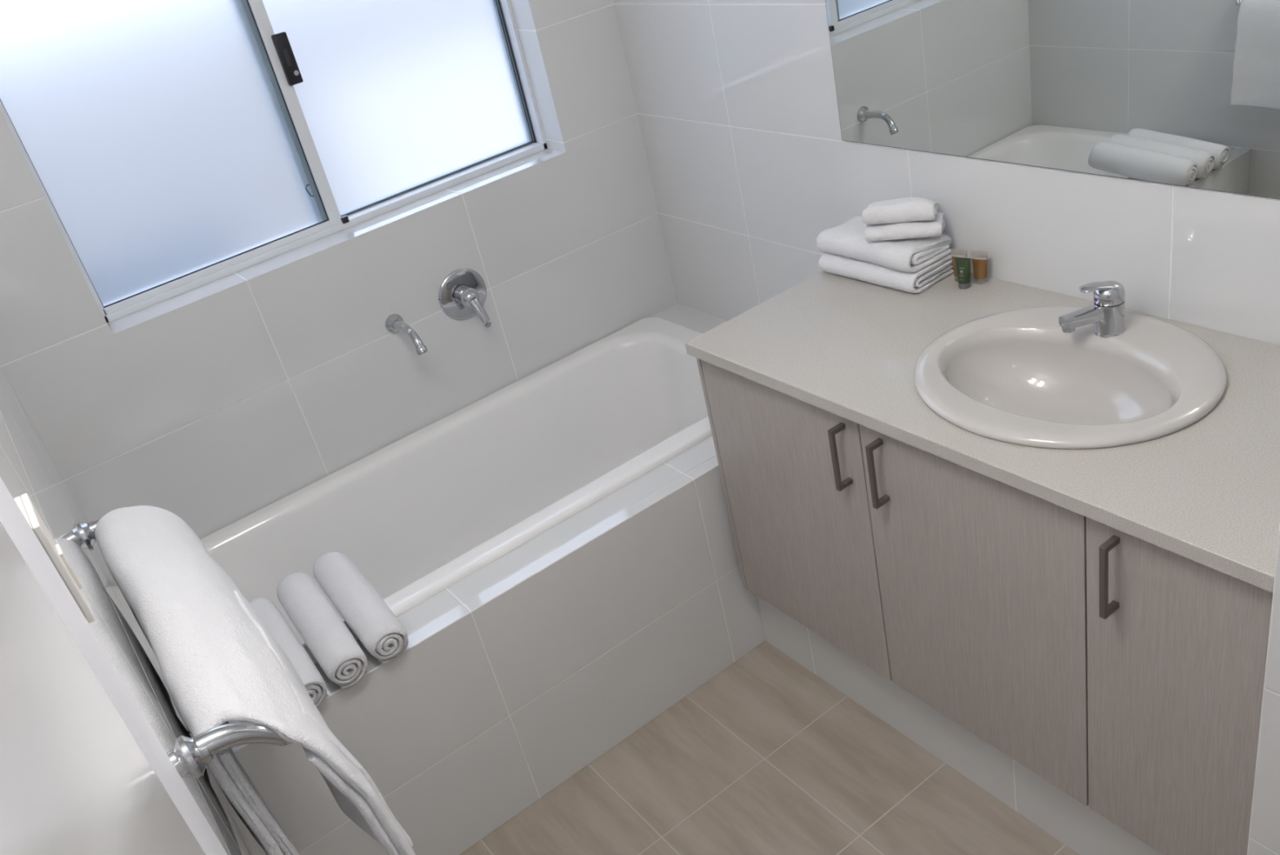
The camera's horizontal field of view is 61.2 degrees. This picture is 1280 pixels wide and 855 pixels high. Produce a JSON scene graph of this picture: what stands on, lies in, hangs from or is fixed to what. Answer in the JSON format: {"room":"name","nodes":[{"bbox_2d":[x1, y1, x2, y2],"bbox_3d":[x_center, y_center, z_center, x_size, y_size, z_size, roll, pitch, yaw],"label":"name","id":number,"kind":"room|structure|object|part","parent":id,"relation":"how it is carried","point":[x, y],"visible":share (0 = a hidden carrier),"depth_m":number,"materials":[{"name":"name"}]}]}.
{"room":"bathroom","nodes":[
{"label":"bathroom","id":0,"kind":"room"},
{"bbox_2d":[0,364,267,854],"bbox_3d":[-0.896,0.143,1.568,0.120,2.650,1.955,-29,33,-25],"label":"wall","id":1,"kind":"structure","parent":0,"point":[27,465],"depth_m":1.25,"materials":[{"name":"tile"}]},
{"bbox_2d":[20,493,95,622],"bbox_3d":[-0.456,0.102,0.850,0.008,0.093,0.070,-29,33,-25],"label":"light switch","id":2,"kind":"object","parent":1,"relation":"attached to","point":[55,551],"visible":1,"depth_m":0.83,"materials":[{"name":"white plastic"}]},
{"bbox_2d":[76,516,293,777],"bbox_3d":[-0.668,0.267,1.542,0.111,0.084,0.734,-29,33,-25],"label":"towel rail","id":3,"kind":"object","parent":1,"relation":"attached to","point":[201,748],"visible":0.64,"depth_m":1.26,"materials":[{"name":"silver metal"}]},
{"bbox_3d":[-0.857,0.167,1.806,0.099,0.076,0.031,-29,33,-25],"label":"arm","id":4,"kind":"part","parent":3,"relation":"part of","materials":[{"name":"silver metal"}]},
{"bbox_3d":[-0.468,0.370,1.286,0.099,0.076,0.031,-29,33,-25],"label":"arm","id":5,"kind":"part","parent":3,"relation":"part of","materials":[{"name":"silver metal"}]},
{"bbox_2d":[94,505,415,854],"bbox_3d":[-0.595,0.377,1.601,0.187,0.370,0.706,-29,33,-25],"label":"bath towel","id":6,"kind":"object","parent":3,"relation":"hanging from","point":[219,660],"visible":0.98,"depth_m":1.42,"materials":[{"name":"white fabric"}]},
{"bbox_2d":[0,0,677,538],"bbox_3d":[-0.775,-0.592,2.794,1.950,2.650,0.220,-29,33,-25],"label":"wall","id":7,"kind":"structure","parent":0,"point":[211,404],"depth_m":2.81,"materials":[{"name":"tile"}]},
{"bbox_2d":[0,0,547,323],"bbox_3d":[-0.889,-0.955,2.603,1.261,1.001,0.105,-29,33,-25],"label":"window","id":8,"kind":"structure","parent":7,"relation":"in","point":[174,148],"depth_m":2.62,"materials":[{"name":"white glass"}]},
{"bbox_3d":[-1.133,-0.794,2.458,0.580,0.910,0.005,-29,33,-25],"label":"sash pane","id":9,"kind":"part","parent":8,"relation":"part of","materials":[{"name":"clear glass"}]},
{"bbox_3d":[-1.125,-0.805,2.458,0.622,0.975,0.026,-29,33,-25],"label":"sliding sash","id":10,"kind":"part","parent":8,"relation":"part of","materials":[{"name":"white glass"}]},
{"bbox_3d":[-0.667,-1.084,2.741,0.639,0.949,0.005,-29,33,-25],"label":"fixed pane","id":11,"kind":"part","parent":8,"relation":"part of","materials":[{"name":"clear glass"}]},
{"bbox_3d":[-0.677,-1.083,2.740,0.676,0.965,0.030,-29,33,-25],"label":"fixed sash","id":12,"kind":"part","parent":8,"relation":"part of","materials":[{"name":"white glass"}]},
{"bbox_2d":[385,313,427,355],"bbox_3d":[-0.605,-0.240,2.817,0.052,0.084,0.150,-29,33,-25],"label":"spout","id":13,"kind":"object","parent":7,"relation":"attached to","point":[394,322],"visible":1,"depth_m":2.80,"materials":[{"name":"silver metal"}]},
{"bbox_3d":[-0.603,-0.241,2.813,0.030,0.061,0.131,-29,33,-25],"label":"spout arm","id":14,"kind":"part","parent":13,"relation":"part of","materials":[{"name":"silver metal"}]},
{"bbox_2d":[438,268,491,327],"bbox_3d":[-0.457,-0.345,2.922,0.144,0.153,0.096,-29,33,-25],"label":"mixer","id":15,"kind":"object","parent":7,"relation":"attached to","point":[462,294],"visible":1,"depth_m":2.93,"materials":[{"name":"silver metal"}]},
{"bbox_3d":[-0.438,-0.316,2.921,0.039,0.097,0.056,-29,33,-25],"label":"lever","id":16,"kind":"part","parent":15,"relation":"part of","materials":[{"name":"silver metal"}]},
{"bbox_2d":[459,640,1079,854],"bbox_3d":[0.470,1.009,2.114,1.950,0.120,3.400,-29,33,-25],"label":"floor","id":17,"kind":"structure","parent":0,"point":[766,756],"depth_m":2.43,"materials":[{"name":"tile"}]},
{"bbox_2d":[228,303,765,854],"bbox_3d":[-0.278,0.362,2.849,1.750,0.572,0.834,-29,33,-25],"label":"surround","id":18,"kind":"object","parent":17,"relation":"on","point":[514,677],"visible":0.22,"depth_m":2.42,"materials":[{"name":"tile"}]},
{"bbox_2d":[248,596,326,706],"bbox_3d":[-0.721,0.451,2.183,0.080,0.105,0.323,-29,33,-25],"label":"rolled towel","id":19,"kind":"object","parent":18,"relation":"on","point":[280,628],"visible":0.44,"depth_m":2.14,"materials":[{"name":"white fabric"}]},
{"bbox_2d":[276,572,368,688],"bbox_3d":[-0.655,0.409,2.220,0.085,0.112,0.333,-28,32,-23],"label":"rolled towel","id":20,"kind":"object","parent":18,"relation":"on","point":[321,627],"visible":1,"depth_m":2.16,"materials":[{"name":"white fabric"}]},
{"bbox_2d":[313,551,408,664],"bbox_3d":[-0.586,0.368,2.257,0.089,0.115,0.335,-29,33,-25],"label":"rolled towel","id":21,"kind":"object","parent":18,"relation":"on","point":[360,605],"visible":1,"depth_m":2.19,"materials":[{"name":"white fabric"}]},
{"bbox_2d":[200,315,711,663],"bbox_3d":[-0.370,0.287,2.827,1.648,0.418,0.714,-29,33,-25],"label":"bathtub","id":22,"kind":"object","parent":18,"relation":"on","point":[420,513],"visible":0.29,"depth_m":3.02,"materials":[{"name":"white ceramic"}]},
{"bbox_2d":[696,357,1272,854],"bbox_3d":[0.761,0.285,2.210,0.570,0.893,1.284,-29,33,-25],"label":"vanity cabinet","id":23,"kind":"object","parent":17,"relation":"on","point":[1104,683],"visible":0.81,"depth_m":1.94,"materials":[{"name":"beige laminate"}]},
{"bbox_3d":[0.404,-0.001,2.629,0.534,0.668,0.012,-29,33,-25],"label":"panel","id":24,"kind":"part","parent":23,"relation":"part of","materials":[{"name":"beige wood"}]},
{"bbox_3d":[0.339,0.186,2.333,0.019,0.664,0.472,-29,33,-25],"label":"door","id":25,"kind":"part","parent":23,"relation":"part of","materials":[{"name":"beige wood"}]},
{"bbox_3d":[0.381,0.056,2.055,0.036,0.136,0.010,-29,33,-25],"label":"handle","id":26,"kind":"part","parent":23,"relation":"part of","materials":[{"name":"grey metal"}]},
{"bbox_3d":[0.436,0.085,1.982,0.036,0.136,0.010,-29,33,-25],"label":"handle","id":27,"kind":"part","parent":23,"relation":"part of","materials":[{"name":"grey metal"}]},
{"bbox_3d":[0.610,0.327,1.971,0.019,0.664,0.469,-29,33,-25],"label":"door","id":28,"kind":"part","parent":23,"relation":"part of","materials":[{"name":"beige wood"}]},
{"bbox_2d":[684,267,1279,592],"bbox_3d":[0.679,-0.105,1.977,0.556,0.028,1.256,-29,33,-25],"label":"benchtop","id":29,"kind":"object","parent":23,"relation":"on","point":[1206,491],"visible":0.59,"depth_m":1.79,"materials":[{"name":"stone"}]},
{"bbox_2d":[817,252,953,293],"bbox_3d":[0.544,-0.365,2.409,0.148,0.047,0.281,-29,33,-25],"label":"bath towel","id":30,"kind":"object","parent":29,"relation":"on","point":[919,281],"visible":0.5,"depth_m":2.33,"materials":[{"name":"white fabric"}]},
{"bbox_2d":[815,216,951,272],"bbox_3d":[0.533,-0.412,2.386,0.144,0.062,0.279,-29,33,-25],"label":"bath towel","id":31,"kind":"object","parent":30,"relation":"on","point":[847,239],"visible":0.77,"depth_m":2.31,"materials":[{"name":"white fabric"}]},
{"bbox_2d":[864,212,945,241],"bbox_3d":[0.564,-0.429,2.304,0.161,0.035,0.084,-1,32,21],"label":"cloth","id":32,"kind":"object","parent":31,"relation":"on","point":[935,228],"visible":0.87,"depth_m":2.27,"materials":[{"name":"white fabric"}]},
{"bbox_2d":[861,196,939,224],"bbox_3d":[0.551,-0.464,2.291,0.151,0.046,0.083,0,32,23],"label":"cloth","id":33,"kind":"object","parent":32,"relation":"on","point":[911,208],"visible":1,"depth_m":2.26,"materials":[{"name":"white fabric"}]},
{"bbox_2d":[950,248,967,281],"bbox_3d":[0.678,-0.345,2.295,0.026,0.070,0.028,-14,29,-1],"label":"toiletry tube","id":34,"kind":"object","parent":29,"relation":"on","point":[954,252],"visible":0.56,"depth_m":2.29,"materials":[{"name":"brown plastic"}]},
{"bbox_2d":[955,257,970,288],"bbox_3d":[0.677,-0.324,2.263,0.025,0.066,0.026,-14,29,0],"label":"toiletry tube","id":35,"kind":"object","parent":29,"relation":"on","point":[962,264],"visible":1,"depth_m":2.26,"materials":[{"name":"green plastic"}]},
{"bbox_2d":[970,250,987,284],"bbox_3d":[0.712,-0.336,2.265,0.026,0.070,0.028,-14,29,-1],"label":"toiletry tube","id":36,"kind":"object","parent":29,"relation":"on","point":[980,259],"visible":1,"depth_m":2.26,"materials":[{"name":"brown plastic"}]},
{"bbox_2d":[913,306,1226,448],"bbox_3d":[0.752,-0.050,1.931,0.478,0.140,0.524,-29,33,-25],"label":"basin","id":37,"kind":"object","parent":29,"relation":"in","point":[1015,376],"visible":0.9,"depth_m":1.95,"materials":[{"name":"grey ceramic"}]},
{"bbox_2d":[1058,280,1125,337],"bbox_3d":[0.812,-0.208,1.939,0.120,0.101,0.055,-19,30,-9],"label":"mixer","id":38,"kind":"object","parent":37,"relation":"on","point":[1106,313],"visible":1,"depth_m":1.93,"materials":[{"name":"silver metal"}]},
{"bbox_3d":[0.798,-0.200,1.941,0.088,0.034,0.033,-17,29,-6],"label":"spout","id":39,"kind":"part","parent":38,"relation":"part of","materials":[{"name":"silver metal"}]},
{"bbox_3d":[0.818,-0.248,1.923,0.074,0.021,0.038,-16,29,-3],"label":"lever","id":40,"kind":"part","parent":38,"relation":"part of","materials":[{"name":"silver metal"}]},
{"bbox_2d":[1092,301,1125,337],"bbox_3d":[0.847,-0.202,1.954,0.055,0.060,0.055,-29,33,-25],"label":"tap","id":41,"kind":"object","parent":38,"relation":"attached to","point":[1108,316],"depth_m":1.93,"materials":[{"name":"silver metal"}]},
{"bbox_3d":[0.704,0.226,1.623,0.036,0.136,0.010,-29,33,-25],"label":"handle","id":42,"kind":"part","parent":23,"relation":"part of","materials":[{"name":"grey metal"}]},
{"bbox_3d":[0.830,0.442,1.677,0.019,0.664,0.294,-29,33,-25],"label":"door","id":43,"kind":"part","parent":23,"relation":"part of","materials":[{"name":"beige wood"}]},
{"bbox_2d":[613,0,1279,345],"bbox_3d":[0.944,-0.490,1.882,0.120,2.650,3.200,-29,33,-25],"label":"wall","id":44,"kind":"structure","parent":0,"point":[748,161],"depth_m":2.50,"materials":[{"name":"tile"}]},
{"bbox_2d":[825,0,1279,199],"bbox_3d":[0.735,-0.852,1.751,0.005,0.920,1.288,-29,33,-25],"label":"wall mirror","id":45,"kind":"object","parent":44,"relation":"attached to","point":[1184,93],"visible":1,"depth_m":1.92,"materials":[{"name":"grey mirror"}]},
{"bbox_2d":[1247,526,1279,854],"bbox_3d":[1.050,-0.137,1.223,0.578,2.650,0.300,-29,33,-25],"label":"wall","id":46,"kind":"structure","parent":0,"point":[1264,838],"depth_m":1.50,"materials":[{"name":"tile"}]},
{"bbox_3d":[0.019,0.621,0.345,0.120,2.650,1.245,-29,33,-25],"label":"wall","id":47,"kind":"structure","parent":0,"visible":0},
{"bbox_2d":[0,521,205,854],"bbox_3d":[0.003,0.718,0.579,0.038,2.055,0.763,-29,33,-25],"label":"door","id":48,"kind":"structure","parent":47,"relation":"in","point":[75,780],"depth_m":0.40,"materials":[{"name":"grey paint"}]},
{"bbox_2d":[0,476,227,854],"bbox_3d":[-0.257,0.581,0.913,0.057,2.080,0.121,-29,33,-25],"label":"trim","id":49,"kind":"structure","parent":47,"relation":"attached to","point":[11,517],"depth_m":0.67,"materials":[{"name":"white paint"}]}
]}

